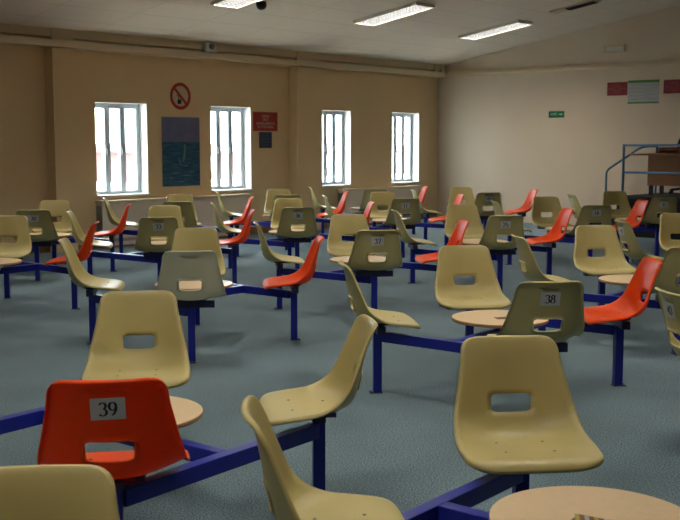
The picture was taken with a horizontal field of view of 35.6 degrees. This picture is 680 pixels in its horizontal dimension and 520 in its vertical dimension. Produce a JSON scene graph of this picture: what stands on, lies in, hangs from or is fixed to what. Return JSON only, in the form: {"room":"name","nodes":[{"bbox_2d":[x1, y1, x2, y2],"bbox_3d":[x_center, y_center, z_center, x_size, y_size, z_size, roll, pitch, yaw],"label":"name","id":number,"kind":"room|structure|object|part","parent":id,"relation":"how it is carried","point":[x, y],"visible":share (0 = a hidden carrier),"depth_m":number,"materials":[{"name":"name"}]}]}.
{"room":"prison visiting room","nodes":[
{"label":"prison visiting room","id":0,"kind":"room"},
{"bbox_2d":[0,44,437,242],"bbox_3d":[-5.427,-1.630,13.259,0.300,3.350,22.600,6,8,41],"label":"wall","id":1,"kind":"structure","parent":0,"point":[368,101],"depth_m":16.67,"materials":[{"name":"beige paint"}]},
{"bbox_2d":[44,47,77,252],"bbox_3d":[-3.861,-1.509,14.675,0.200,2.800,0.335,6,8,41],"label":"pillar","id":2,"kind":"structure","parent":1,"relation":"attached to","point":[58,62],"depth_m":14.56,"materials":[{"name":"beige paint"}]},
{"bbox_2d":[95,103,149,196],"bbox_3d":[-3.268,-1.627,15.629,0.295,1.357,0.920,6,8,41],"label":"window","id":3,"kind":"structure","parent":1,"relation":"in","point":[105,107],"depth_m":15.74,"materials":[{"name":"white metal"}]},
{"bbox_3d":[-3.536,-1.612,15.485,0.066,1.267,0.259,6,8,41],"label":"sash","id":4,"kind":"part","parent":3,"relation":"part of","materials":[{"name":"white glass"}]},
{"bbox_3d":[-3.346,-1.635,15.698,0.066,1.267,0.241,6,8,41],"label":"sash","id":5,"kind":"part","parent":3,"relation":"part of","materials":[{"name":"white glass"}]},
{"bbox_3d":[-3.240,-0.962,15.677,0.220,0.024,0.916,6,8,41],"label":"sill","id":6,"kind":"part","parent":3,"relation":"part of","materials":[{"name":"white paint"}]},
{"bbox_3d":[-3.157,-1.659,15.910,0.066,1.267,0.259,6,8,41],"label":"sash","id":7,"kind":"part","parent":3,"relation":"part of","materials":[{"name":"white glass"}]},
{"bbox_2d":[161,117,199,186],"bbox_3d":[-2.457,-1.677,16.399,0.008,1.060,0.750,6,8,41],"label":"poster","id":8,"kind":"object","parent":1,"relation":"attached to","point":[180,135],"visible":1,"depth_m":16.39,"materials":[{"name":"printed paper"},{"name":"coloured ink"}]},
{"bbox_2d":[170,83,190,109],"bbox_3d":[-2.458,-2.522,16.307,0.006,0.414,0.414,6,8,41],"label":"no smoking sign","id":9,"kind":"object","parent":1,"relation":"attached to","point":[180,96],"visible":1,"depth_m":16.30,"materials":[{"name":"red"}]},
{"bbox_2d":[201,42,216,52],"bbox_3d":[-2.046,-3.299,16.379,0.176,0.175,0.280,6,8,41],"label":"security camera","id":10,"kind":"object","parent":1,"relation":"attached to","point":[210,47],"visible":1,"depth_m":16.33,"materials":[{"name":"beige plastic"}]},
{"bbox_2d":[0,23,445,71],"bbox_3d":[-5.242,-2.961,12.947,0.200,0.255,22.000,6,8,41],"label":"pipe","id":11,"kind":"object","parent":1,"relation":"attached to","point":[5,29],"depth_m":16.21,"materials":[{"name":"beige metal"}]},
{"bbox_2d":[0,35,446,77],"bbox_3d":[-5.232,-2.787,12.958,0.220,0.093,22.000,6,8,41],"label":"trim","id":12,"kind":"structure","parent":1,"relation":"attached to","point":[4,39],"depth_m":16.28,"materials":[{"name":"beige paint"}]},
{"bbox_2d":[211,107,252,191],"bbox_3d":[-1.831,-1.806,17.245,0.295,1.357,0.870,6,8,41],"label":"window","id":13,"kind":"structure","parent":1,"relation":"in","point":[217,187],"depth_m":17.36,"materials":[{"name":"white metal"}]},
{"bbox_3d":[-2.087,-1.791,17.113,0.066,1.267,0.242,6,8,41],"label":"sash","id":14,"kind":"part","parent":13,"relation":"part of","materials":[{"name":"white glass"}]},
{"bbox_3d":[-1.909,-1.813,17.314,0.066,1.267,0.224,6,8,41],"label":"sash","id":15,"kind":"part","parent":13,"relation":"part of","materials":[{"name":"white glass"}]},
{"bbox_3d":[-1.803,-1.140,17.293,0.220,0.024,0.866,6,8,41],"label":"sill","id":16,"kind":"part","parent":13,"relation":"part of","materials":[{"name":"white paint"}]},
{"bbox_3d":[-1.731,-1.835,17.514,0.066,1.267,0.242,6,8,41],"label":"sash","id":17,"kind":"part","parent":13,"relation":"part of","materials":[{"name":"white glass"}]},
{"bbox_2d":[30,213,436,253],"bbox_3d":[-5.307,-0.013,13.330,0.020,0.120,22.000,6,8,41],"label":"baseboard","id":18,"kind":"structure","parent":1,"relation":"attached to","point":[265,229],"depth_m":17.71,"materials":[{"name":"brown paint"}]},
{"bbox_2d":[253,112,277,130],"bbox_3d":[-1.247,-2.314,17.707,0.007,0.315,0.570,6,8,41],"label":"notice","id":19,"kind":"object","parent":1,"relation":"attached to","point":[262,121],"visible":1,"depth_m":17.70,"materials":[{"name":"red plastic"}]},
{"bbox_2d":[259,132,271,147],"bbox_3d":[-1.246,-2.009,17.741,0.007,0.268,0.295,6,8,41],"label":"notice","id":20,"kind":"object","parent":1,"relation":"attached to","point":[265,138],"visible":1,"depth_m":17.74,"materials":[{"name":"blue"}]},
{"bbox_2d":[289,66,321,229],"bbox_3d":[-0.591,-1.914,18.352,0.200,2.800,0.620,6,8,41],"label":"pillar","id":21,"kind":"structure","parent":1,"relation":"attached to","point":[305,83],"depth_m":18.20,"materials":[{"name":"beige paint"}]},
{"bbox_2d":[322,111,352,186],"bbox_3d":[-0.134,-2.016,19.154,0.295,1.357,0.785,6,8,41],"label":"window","id":22,"kind":"structure","parent":1,"relation":"in","point":[332,182],"depth_m":19.28,"materials":[{"name":"white metal"}]},
{"bbox_3d":[-0.372,-2.003,19.043,0.066,1.267,0.214,6,8,41],"label":"sash","id":23,"kind":"part","parent":22,"relation":"part of","materials":[{"name":"white glass"}]},
{"bbox_3d":[-0.212,-2.023,19.222,0.066,1.267,0.196,6,8,41],"label":"sash","id":24,"kind":"part","parent":22,"relation":"part of","materials":[{"name":"white glass"}]},
{"bbox_3d":[-0.218,-2.024,19.228,0.070,1.357,0.785,6,8,41],"label":"frame","id":25,"kind":"part","parent":22,"relation":"part of","materials":[{"name":"grey plastic"}]},
{"bbox_3d":[-0.106,-1.350,19.202,0.220,0.024,0.781,6,8,41],"label":"sill","id":26,"kind":"part","parent":22,"relation":"part of","materials":[{"name":"white paint"}]},
{"bbox_3d":[-0.053,-2.043,19.402,0.066,1.267,0.214,6,8,41],"label":"sash","id":27,"kind":"part","parent":22,"relation":"part of","materials":[{"name":"white glass"}]},
{"bbox_2d":[392,113,420,183],"bbox_3d":[1.207,-2.182,20.662,0.295,1.357,0.840,6,8,41],"label":"window","id":28,"kind":"structure","parent":1,"relation":"in","point":[401,116],"depth_m":20.79,"materials":[{"name":"grey plastic"}]},
{"bbox_3d":[0.958,-2.168,20.538,0.066,1.267,0.232,6,8,41],"label":"sash","id":29,"kind":"part","parent":28,"relation":"part of","materials":[{"name":"grey plastic"}]},
{"bbox_3d":[1.129,-2.189,20.731,0.066,1.267,0.214,6,8,41],"label":"sash","id":30,"kind":"part","parent":28,"relation":"part of","materials":[{"name":"white glass"}]},
{"bbox_3d":[1.123,-2.190,20.736,0.070,1.357,0.840,6,8,41],"label":"frame","id":31,"kind":"part","parent":28,"relation":"part of","materials":[{"name":"grey plastic"}]},
{"bbox_3d":[1.235,-1.516,20.710,0.220,0.024,0.836,6,8,41],"label":"sill","id":32,"kind":"part","parent":28,"relation":"part of","materials":[{"name":"white paint"}]},
{"bbox_3d":[1.300,-2.211,20.924,0.066,1.267,0.232,6,8,41],"label":"sash","id":33,"kind":"part","parent":28,"relation":"part of","materials":[{"name":"white glass"}]},
{"bbox_2d":[0,219,679,519],"bbox_3d":[0.697,0.635,8.448,16.239,0.100,23.200,6,8,41],"label":"floor","id":34,"kind":"structure","parent":0,"point":[397,444],"depth_m":6.80,"materials":[{"name":"carpet"}]},
{"bbox_2d":[0,215,98,309],"bbox_3d":[-3.180,0.060,9.574,1.600,0.798,1.600,5,8,39],"label":"table","id":35,"kind":"object","parent":34,"relation":"on","point":[11,254],"visible":0.93,"depth_m":10.11,"materials":[{"name":"blue paint"}]},
{"bbox_3d":[-3.253,0.182,10.348,0.050,0.378,0.050,-1,6,-5],"label":"leg","id":36,"kind":"part","parent":35,"relation":"part of","materials":[{"name":"blue paint"}]},
{"bbox_3d":[-2.424,0.257,9.669,0.050,0.378,0.050,-1,6,-5],"label":"leg","id":37,"kind":"part","parent":35,"relation":"part of","materials":[{"name":"blue paint"}]},
{"bbox_2d":[0,464,119,519],"bbox_3d":[-0.570,0.957,1.423,1.600,0.798,1.600,5,8,38],"label":"chair","id":38,"kind":"object","parent":34,"relation":"on","point":[57,491],"visible":1,"depth_m":2.33,"materials":[{"name":"blue paint"}]},
{"bbox_2d":[14,200,131,280],"bbox_3d":[-3.440,-0.250,12.387,1.600,0.798,1.600,5,8,37],"label":"table","id":39,"kind":"object","parent":34,"relation":"on","point":[46,232],"visible":0.81,"depth_m":12.33,"materials":[{"name":"blue paint"}]},
{"bbox_3d":[-3.332,0.037,11.662,0.050,0.378,0.050,-1,6,-8],"label":"leg","id":40,"kind":"part","parent":39,"relation":"part of","materials":[{"name":"blue paint"}]},
{"bbox_3d":[-3.548,-0.128,13.157,0.050,0.378,0.050,-1,6,-8],"label":"leg","id":41,"kind":"part","parent":39,"relation":"part of","materials":[{"name":"blue paint"}]},
{"bbox_3d":[-2.688,-0.057,12.517,0.050,0.378,0.050,-1,6,-8],"label":"leg","id":42,"kind":"part","parent":39,"relation":"part of","materials":[{"name":"blue paint"}]},
{"bbox_2d":[65,205,255,283],"bbox_3d":[-1.890,-0.128,11.284,1.600,0.798,1.600,5,8,37],"label":"table","id":43,"kind":"object","parent":34,"relation":"on","point":[155,235],"visible":0.8,"depth_m":10.97,"materials":[{"name":"blue paint"}]},
{"bbox_3d":[-2.644,0.087,11.209,0.050,0.378,0.050,-1,6,-7],"label":"leg","id":44,"kind":"part","parent":43,"relation":"part of","materials":[{"name":"blue paint"}]},
{"bbox_3d":[-1.792,0.159,10.557,0.050,0.378,0.050,-1,6,-7],"label":"leg","id":45,"kind":"part","parent":43,"relation":"part of","materials":[{"name":"blue paint"}]},
{"bbox_3d":[-1.136,0.066,11.403,0.050,0.378,0.050,-1,6,-7],"label":"leg","id":46,"kind":"part","parent":43,"relation":"part of","materials":[{"name":"blue paint"}]},
{"bbox_2d":[95,193,250,247],"bbox_3d":[-2.499,-0.629,16.337,0.180,0.687,2.930,6,8,41],"label":"radiator cover","id":47,"kind":"object","parent":34,"relation":"on","point":[235,203],"visible":0.3,"depth_m":15.82,"materials":[{"name":"beige paint"}]},
{"bbox_2d":[96,206,101,237],"bbox_3d":[-3.465,-0.526,15.255,0.118,0.500,0.012,6,8,41],"label":"grille","id":48,"kind":"object","parent":47,"relation":"attached to","point":[98,208],"depth_m":15.25,"materials":[{"name":"brown"}]},
{"bbox_2d":[102,194,253,256],"bbox_3d":[-2.130,-0.431,14.037,1.600,0.798,1.600,5,8,37],"label":"table","id":49,"kind":"object","parent":34,"relation":"on","point":[185,201],"visible":0.6,"depth_m":13.93,"materials":[{"name":"blue paint"}]},
{"bbox_3d":[-2.883,-0.216,13.959,0.050,0.378,0.050,-1,6,-8],"label":"leg","id":50,"kind":"part","parent":49,"relation":"part of","materials":[{"name":"blue paint"}]},
{"bbox_2d":[0,290,377,519],"bbox_3d":[-0.840,0.651,4.207,1.600,0.798,1.600,5,8,37],"label":"table","id":51,"kind":"object","parent":34,"relation":"on","point":[122,396],"visible":0.93,"depth_m":4.05,"materials":[{"name":"blue paint"}]},
{"bbox_3d":[-0.736,0.938,3.481,0.050,0.378,0.050,-1,6,-8],"label":"leg","id":52,"kind":"part","parent":51,"relation":"part of","materials":[{"name":"blue paint"}]},
{"bbox_3d":[-0.087,0.844,4.333,0.050,0.378,0.050,-1,6,-8],"label":"leg","id":53,"kind":"part","parent":51,"relation":"part of","materials":[{"name":"blue paint"}]},
{"bbox_2d":[58,227,323,362],"bbox_3d":[-1.110,0.227,8.053,1.600,0.798,1.600,5,8,38],"label":"table","id":54,"kind":"object","parent":34,"relation":"on","point":[193,270],"visible":0.97,"depth_m":7.92,"materials":[{"name":"blue paint"}]},
{"bbox_3d":[-1.865,0.441,7.992,0.050,0.378,0.050,-1,6,-6],"label":"leg","id":55,"kind":"part","parent":54,"relation":"part of","materials":[{"name":"blue paint"}]},
{"bbox_3d":[-1.025,0.515,7.325,0.050,0.378,0.050,-1,6,-6],"label":"leg","id":56,"kind":"part","parent":54,"relation":"part of","materials":[{"name":"blue paint"}]},
{"bbox_3d":[-1.195,0.349,8.826,0.050,0.378,0.050,-1,6,-6],"label":"leg","id":57,"kind":"part","parent":54,"relation":"part of","materials":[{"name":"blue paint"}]},
{"bbox_3d":[-0.355,0.423,8.160,0.050,0.378,0.050,-1,6,-6],"label":"leg","id":58,"kind":"part","parent":54,"relation":"part of","materials":[{"name":"blue paint"}]},
{"bbox_2d":[215,189,348,249],"bbox_3d":[-0.850,-0.621,15.757,1.600,0.798,1.600,5,8,38],"label":"table","id":59,"kind":"object","parent":34,"relation":"on","point":[272,194],"visible":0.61,"depth_m":15.80,"materials":[{"name":"blue paint"}]},
{"bbox_2d":[210,198,374,268],"bbox_3d":[-0.570,-0.301,12.854,1.600,0.798,1.600,5,8,39],"label":"table","id":60,"kind":"object","parent":34,"relation":"on","point":[294,224],"visible":0.8,"depth_m":12.30,"materials":[{"name":"blue paint"}]},
{"bbox_3d":[-1.326,-0.088,12.798,0.050,0.378,0.050,-1,6,-6],"label":"leg","id":61,"kind":"part","parent":60,"relation":"part of","materials":[{"name":"blue paint"}]},
{"bbox_3d":[-0.649,-0.179,13.628,0.050,0.378,0.050,-1,6,-6],"label":"leg","id":62,"kind":"part","parent":60,"relation":"part of","materials":[{"name":"blue paint"}]},
{"bbox_3d":[-0.491,-0.014,12.126,0.050,0.378,0.050,-1,6,-6],"label":"leg","id":63,"kind":"part","parent":60,"relation":"part of","materials":[{"name":"blue paint"}]},
{"bbox_2d":[253,214,469,308],"bbox_3d":[0.200,0.040,9.753,1.600,0.798,1.600,5,8,38],"label":"table","id":64,"kind":"object","parent":34,"relation":"on","point":[359,254],"visible":0.89,"depth_m":9.48,"materials":[{"name":"blue paint"}]},
{"bbox_3d":[-0.555,0.255,9.686,0.050,0.378,0.050,-1,6,-7],"label":"leg","id":65,"kind":"part","parent":64,"relation":"part of","materials":[{"name":"blue paint"}]},
{"bbox_3d":[0.290,0.327,9.025,0.050,0.378,0.050,-1,6,-7],"label":"leg","id":66,"kind":"part","parent":64,"relation":"part of","materials":[{"name":"blue paint"}]},
{"bbox_2d":[309,186,427,233],"bbox_3d":[0.470,-0.818,17.546,1.600,0.798,1.600,5,8,39],"label":"table","id":67,"kind":"object","parent":34,"relation":"on","point":[366,197],"visible":0.5,"depth_m":17.25,"materials":[{"name":"blue paint"}]},
{"bbox_3d":[-0.286,-0.605,17.496,0.050,0.378,0.050,-1,6,-5],"label":"leg","id":68,"kind":"part","parent":67,"relation":"part of","materials":[{"name":"blue paint"}]},
{"bbox_2d":[337,185,419,224],"bbox_3d":[0.749,-1.031,19.990,0.180,0.687,2.240,6,8,41],"label":"radiator cover","id":69,"kind":"object","parent":34,"relation":"on","point":[354,198],"visible":0.24,"depth_m":19.47,"materials":[{"name":"beige paint"}]},
{"bbox_2d":[338,193,341,204],"bbox_3d":[0.012,-0.957,19.165,0.118,0.500,0.012,6,8,41],"label":"grille","id":70,"kind":"object","parent":69,"relation":"attached to","point":[339,194],"depth_m":19.16,"materials":[{"name":"brown"}]},
{"bbox_2d":[322,192,463,257],"bbox_3d":[0.740,-0.510,14.753,1.600,0.798,1.600,5,8,38],"label":"table","id":71,"kind":"object","parent":34,"relation":"on","point":[410,206],"visible":0.7,"depth_m":14.50,"materials":[{"name":"blue paint"}]},
{"bbox_3d":[0.829,-0.223,14.025,0.050,0.378,0.050,-1,6,-7],"label":"leg","id":72,"kind":"part","parent":71,"relation":"part of","materials":[{"name":"blue paint"}]},
{"bbox_3d":[1.495,-0.315,14.863,0.050,0.378,0.050,-1,6,-7],"label":"leg","id":73,"kind":"part","parent":71,"relation":"part of","materials":[{"name":"blue paint"}]},
{"bbox_2d":[241,335,679,519],"bbox_3d":[0.720,0.783,3.009,1.600,0.798,1.600,5,8,39],"label":"table","id":74,"kind":"object","parent":34,"relation":"on","point":[548,437],"visible":1,"depth_m":3.55,"materials":[{"name":"blue paint"}]},
{"bbox_3d":[0.643,0.905,3.783,0.050,0.378,0.050,-1,6,-6],"label":"leg","id":75,"kind":"part","parent":74,"relation":"part of","materials":[{"name":"blue paint"}]},
{"bbox_2d":[571,514,607,519],"bbox_3d":[0.729,0.732,2.888,0.210,0.025,0.085,4,7,32],"label":"snack packet","id":76,"kind":"object","parent":74,"relation":"on","point":[577,516],"visible":1,"depth_m":2.93,"materials":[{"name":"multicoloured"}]},
{"bbox_2d":[411,187,537,239],"bbox_3d":[2.080,-0.699,16.462,1.600,0.798,1.600,5,8,39],"label":"table","id":77,"kind":"object","parent":34,"relation":"on","point":[482,199],"visible":0.66,"depth_m":16.33,"materials":[{"name":"blue paint"}]},
{"bbox_3d":[1.324,-0.485,16.407,0.050,0.378,0.050,-1,6,-6],"label":"leg","id":78,"kind":"part","parent":77,"relation":"part of","materials":[{"name":"blue paint"}]},
{"bbox_2d":[391,204,572,291],"bbox_3d":[1.540,-0.155,11.522,1.600,0.798,1.600,5,8,38],"label":"table","id":79,"kind":"object","parent":34,"relation":"on","point":[496,225],"visible":0.84,"depth_m":11.40,"materials":[{"name":"blue paint"}]},
{"bbox_3d":[0.785,0.059,11.458,0.050,0.378,0.050,-1,6,-7],"label":"leg","id":80,"kind":"part","parent":79,"relation":"part of","materials":[{"name":"blue paint"}]},
{"bbox_3d":[1.627,0.133,10.794,0.050,0.378,0.050,-1,6,-7],"label":"leg","id":81,"kind":"part","parent":79,"relation":"part of","materials":[{"name":"blue paint"}]},
{"bbox_3d":[2.295,0.040,11.632,0.050,0.378,0.050,-1,6,-7],"label":"leg","id":82,"kind":"part","parent":79,"relation":"part of","materials":[{"name":"blue paint"}]},
{"bbox_2d":[338,245,662,393],"bbox_3d":[0.980,0.399,6.493,1.600,0.798,1.600,5,8,38],"label":"table","id":83,"kind":"object","parent":34,"relation":"on","point":[559,305],"visible":0.93,"depth_m":6.42,"materials":[{"name":"blue paint"}]},
{"bbox_3d":[0.226,0.614,6.423,0.050,0.378,0.050,-1,6,-7],"label":"leg","id":84,"kind":"part","parent":83,"relation":"part of","materials":[{"name":"blue paint"}]},
{"bbox_3d":[0.887,0.521,7.265,0.050,0.378,0.050,-1,6,-7],"label":"leg","id":85,"kind":"part","parent":83,"relation":"part of","materials":[{"name":"blue paint"}]},
{"bbox_3d":[1.734,0.594,6.607,0.050,0.378,0.050,-1,6,-7],"label":"leg","id":86,"kind":"part","parent":83,"relation":"part of","materials":[{"name":"blue paint"}]},
{"bbox_2d":[491,196,648,264],"bbox_3d":[2.870,-0.349,13.292,1.600,0.798,1.600,5,8,38],"label":"table","id":87,"kind":"object","parent":34,"relation":"on","point":[588,213],"visible":0.52,"depth_m":13.28,"materials":[{"name":"blue paint"}]},
{"bbox_3d":[2.115,-0.135,13.223,0.050,0.378,0.050,-1,6,-7],"label":"leg","id":88,"kind":"part","parent":87,"relation":"part of","materials":[{"name":"blue paint"}]},
{"bbox_3d":[2.961,-0.062,12.564,0.050,0.378,0.050,-1,6,-7],"label":"leg","id":89,"kind":"part","parent":87,"relation":"part of","materials":[{"name":"blue paint"}]},
{"bbox_3d":[3.624,-0.155,13.405,0.050,0.378,0.050,-1,6,-7],"label":"leg","id":90,"kind":"part","parent":87,"relation":"part of","materials":[{"name":"blue paint"}]},
{"bbox_2d":[511,225,679,354],"bbox_3d":[2.330,0.198,8.322,1.600,0.798,1.600,5,8,38],"label":"table","id":91,"kind":"object","parent":34,"relation":"on","point":[612,268],"visible":0.79,"depth_m":8.41,"materials":[{"name":"blue paint"}]},
{"bbox_3d":[1.575,0.412,8.259,0.050,0.378,0.050,-1,6,-6],"label":"leg","id":92,"kind":"part","parent":91,"relation":"part of","materials":[{"name":"blue paint"}]},
{"bbox_3d":[2.244,0.320,9.095,0.050,0.378,0.050,-1,6,-6],"label":"leg","id":93,"kind":"part","parent":91,"relation":"part of","materials":[{"name":"blue paint"}]},
{"bbox_3d":[2.416,0.485,7.594,0.050,0.378,0.050,-1,6,-6],"label":"leg","id":94,"kind":"part","parent":91,"relation":"part of","materials":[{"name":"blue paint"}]},
{"bbox_2d":[590,205,619,224],"bbox_3d":[4.780,-0.736,18.190,0.836,0.495,0.800,5,8,39],"label":"steps","id":95,"kind":"structure","parent":34,"relation":"on","point":[618,206],"depth_m":17.84,"materials":[{"name":"black"}]},
{"bbox_2d":[567,191,676,255],"bbox_3d":[4.190,-0.532,14.952,1.600,0.798,1.600,5,8,40],"label":"table","id":96,"kind":"object","parent":34,"relation":"on","point":[650,222],"visible":0.5,"depth_m":14.36,"materials":[{"name":"blue paint"}]},
{"bbox_3d":[4.256,-0.245,14.222,0.050,0.378,0.050,-1,6,-5],"label":"leg","id":97,"kind":"part","parent":96,"relation":"part of","materials":[{"name":"blue paint"}]},
{"bbox_2d":[605,147,657,192],"bbox_3d":[5.081,-1.269,18.534,0.956,1.478,0.038,5,8,39],"label":"handrail","id":98,"kind":"object","parent":34,"relation":"on","point":[639,148],"visible":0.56,"depth_m":18.59,"materials":[{"name":"blue metal"}]},
{"bbox_3d":[5.436,-1.228,18.244,0.036,1.460,0.038,5,8,39],"label":"post","id":99,"kind":"part","parent":98,"relation":"part of","materials":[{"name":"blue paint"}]},
{"bbox_2d":[614,213,679,297],"bbox_3d":[3.550,0.020,9.932,1.600,0.798,1.600,5,8,38],"label":"table","id":100,"kind":"object","parent":34,"relation":"on","point":[669,222],"visible":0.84,"depth_m":9.98,"materials":[{"name":"blue paint"}]},
{"bbox_2d":[627,192,679,239],"bbox_3d":[6.956,-0.615,16.330,4.891,0.660,1.659,5,8,39],"label":"stage","id":101,"kind":"object","parent":34,"relation":"on","point":[632,199],"visible":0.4,"depth_m":16.99,"materials":[{"name":"black"}]},
{"bbox_2d":[621,144,679,190],"bbox_3d":[6.372,-1.301,15.735,4.640,0.835,0.043,5,8,39],"label":"guard rail","id":102,"kind":"object","parent":101,"relation":"on","point":[624,145],"visible":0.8,"depth_m":16.98,"materials":[{"name":"metal"}]},
{"bbox_3d":[4.594,-1.461,17.184,0.040,0.835,0.042,5,8,39],"label":"post","id":103,"kind":"part","parent":102,"relation":"part of","materials":[{"name":"metal"}]},
{"bbox_2d":[630,153,679,194],"bbox_3d":[5.717,-1.379,17.151,1.860,0.680,0.750,5,8,39],"label":"desk","id":104,"kind":"object","parent":101,"relation":"on","point":[657,162],"visible":1,"depth_m":17.20,"materials":[{"name":"brown wood"}]},
{"bbox_3d":[5.106,-1.388,17.368,0.060,0.650,0.050,5,8,39],"label":"leg","id":105,"kind":"part","parent":104,"relation":"part of","materials":[{"name":"black plastic"}]},
{"bbox_3d":[5.385,-1.425,17.706,0.060,0.650,0.050,5,8,39],"label":"leg","id":106,"kind":"part","parent":104,"relation":"part of","materials":[{"name":"black plastic"}]},
{"bbox_3d":[5.636,-1.416,16.889,1.520,0.490,0.022,5,8,39],"label":"modesty panel","id":107,"kind":"part","parent":104,"relation":"part of","materials":[{"name":"brown wood"}]},
{"bbox_2d":[658,147,679,153],"bbox_3d":[5.477,-1.810,17.498,0.362,0.100,0.261,5,8,39],"label":"wooden box","id":108,"kind":"object","parent":104,"relation":"on","point":[663,150],"visible":1,"depth_m":17.57,"materials":[{"name":"brown wood"}]},
{"bbox_2d":[668,139,679,193],"bbox_3d":[5.820,-1.640,17.786,0.586,1.060,0.563,5,8,39],"label":"office chair","id":109,"kind":"object","parent":101,"relation":"on","point":[672,189],"visible":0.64,"depth_m":17.77,"materials":[{"name":"black fabric"}]},
{"bbox_2d":[654,287,679,356],"bbox_3d":[2.550,0.531,5.290,1.600,0.798,1.600,5,8,38],"label":"table","id":110,"kind":"object","parent":34,"relation":"on","point":[669,302],"visible":1,"depth_m":5.16,"materials":[{"name":"blue paint"}]},
{"bbox_2d":[0,0,679,64],"bbox_3d":[0.716,-3.103,8.020,16.189,1.465,23.198,6,8,41],"label":"ceiling","id":111,"kind":"structure","parent":0,"point":[319,26],"depth_m":16.33,"materials":[{"name":"paint"}]},
{"bbox_2d":[210,0,261,8],"bbox_3d":[-1.103,-3.462,13.798,1.171,0.241,0.500,5,8,39],"label":"ceiling light","id":112,"kind":"object","parent":111,"relation":"attached to","point":[235,4],"visible":1,"depth_m":14.06,"materials":[{"name":"beige plastic"}]},
{"bbox_2d":[256,0,266,9],"bbox_3d":[-1.065,-3.442,14.328,0.142,0.120,0.146,-3,7,-28],"label":"dome camera","id":113,"kind":"object","parent":111,"relation":"attached to","point":[261,5],"visible":0.95,"depth_m":14.27,"materials":[{"name":"black plastic"}]},
{"bbox_2d":[353,1,434,25],"bbox_3d":[0.805,-3.698,15.943,1.171,0.241,0.500,5,8,39],"label":"ceiling light","id":114,"kind":"object","parent":111,"relation":"attached to","point":[414,7],"visible":1,"depth_m":15.87,"materials":[{"name":"beige plastic"}]},
{"bbox_2d":[458,19,532,39],"bbox_3d":[2.653,-3.927,18.098,1.171,0.241,0.500,5,8,39],"label":"ceiling light","id":115,"kind":"object","parent":111,"relation":"attached to","point":[515,24],"visible":1,"depth_m":18.02,"materials":[{"name":"beige plastic"}]},
{"bbox_2d":[549,0,600,13],"bbox_3d":[3.782,-4.079,17.046,0.792,0.153,0.260,5,8,39],"label":"ceiling vent","id":116,"kind":"object","parent":111,"relation":"in","point":[588,2],"visible":1,"depth_m":16.99,"materials":[{"name":"white metal"}]},
{"bbox_2d":[437,5,679,219],"bbox_3d":[8.064,-2.502,16.456,15.600,4.385,0.200,5,8,39],"label":"wall","id":117,"kind":"structure","parent":0,"point":[496,132],"depth_m":19.62,"materials":[{"name":"paint"}]},
{"bbox_2d":[437,213,576,224],"bbox_3d":[7.995,-0.363,16.606,15.600,0.100,0.020,5,8,39],"label":"baseboard","id":118,"kind":"structure","parent":117,"relation":"attached to","point":[525,220],"depth_m":20.18,"materials":[{"name":"paint"}]},
{"bbox_2d":[549,111,563,117],"bbox_3d":[4.012,-2.700,19.642,0.315,0.115,0.013,5,8,39],"label":"exit sign","id":119,"kind":"object","parent":117,"relation":"attached to","point":[552,114],"visible":1,"depth_m":19.64,"materials":[{"name":"green plastic"}]},
{"bbox_2d":[446,60,679,75],"bbox_3d":[8.064,-3.162,16.208,15.380,0.090,0.070,5,8,39],"label":"trim","id":120,"kind":"structure","parent":117,"relation":"attached to","point":[670,62],"depth_m":19.36,"materials":[{"name":"beige paint"}]},
{"bbox_2d":[603,44,625,52],"bbox_3d":[4.864,-3.751,18.777,0.400,0.125,0.072,5,8,39],"label":"emergency light","id":121,"kind":"object","parent":117,"relation":"attached to","point":[620,47],"visible":1,"depth_m":18.74,"materials":[{"name":"beige paint"}]},
{"bbox_2d":[607,82,627,95],"bbox_3d":[4.933,-3.044,18.844,0.385,0.235,0.008,5,8,39],"label":"poster","id":122,"kind":"object","parent":117,"relation":"attached to","point":[613,88],"visible":1,"depth_m":18.84,"materials":[{"name":"red paper"}]},
{"bbox_2d":[627,79,659,103],"bbox_3d":[5.311,-2.946,18.543,0.575,0.406,0.008,5,8,39],"label":"banner","id":123,"kind":"object","parent":117,"relation":"attached to","point":[639,91],"visible":1,"depth_m":18.54,"materials":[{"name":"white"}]},
{"bbox_2d":[663,79,679,93],"bbox_3d":[5.744,-2.979,18.182,0.390,0.235,0.007,5,8,39],"label":"poster","id":124,"kind":"object","parent":117,"relation":"attached to","point":[670,86],"visible":1,"depth_m":18.21,"materials":[{"name":"red paper"}]},
{"label":"outside","id":125,"kind":"structure","parent":0,"visible":0},
{"bbox_2d":[97,182,237,190],"bbox_3d":[-21.741,-0.952,25.154,39.690,0.100,54.000,6,8,41],"label":"ground","id":126,"kind":"structure","parent":125,"point":[114,185],"depth_m":44.43,"materials":[{"name":"white"}]},
{"bbox_2d":[96,143,406,182],"bbox_3d":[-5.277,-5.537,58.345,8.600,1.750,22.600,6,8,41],"label":"house","id":127,"kind":"structure","parent":126,"relation":"on","point":[114,146],"depth_m":50.68,"materials":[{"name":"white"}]}
]}

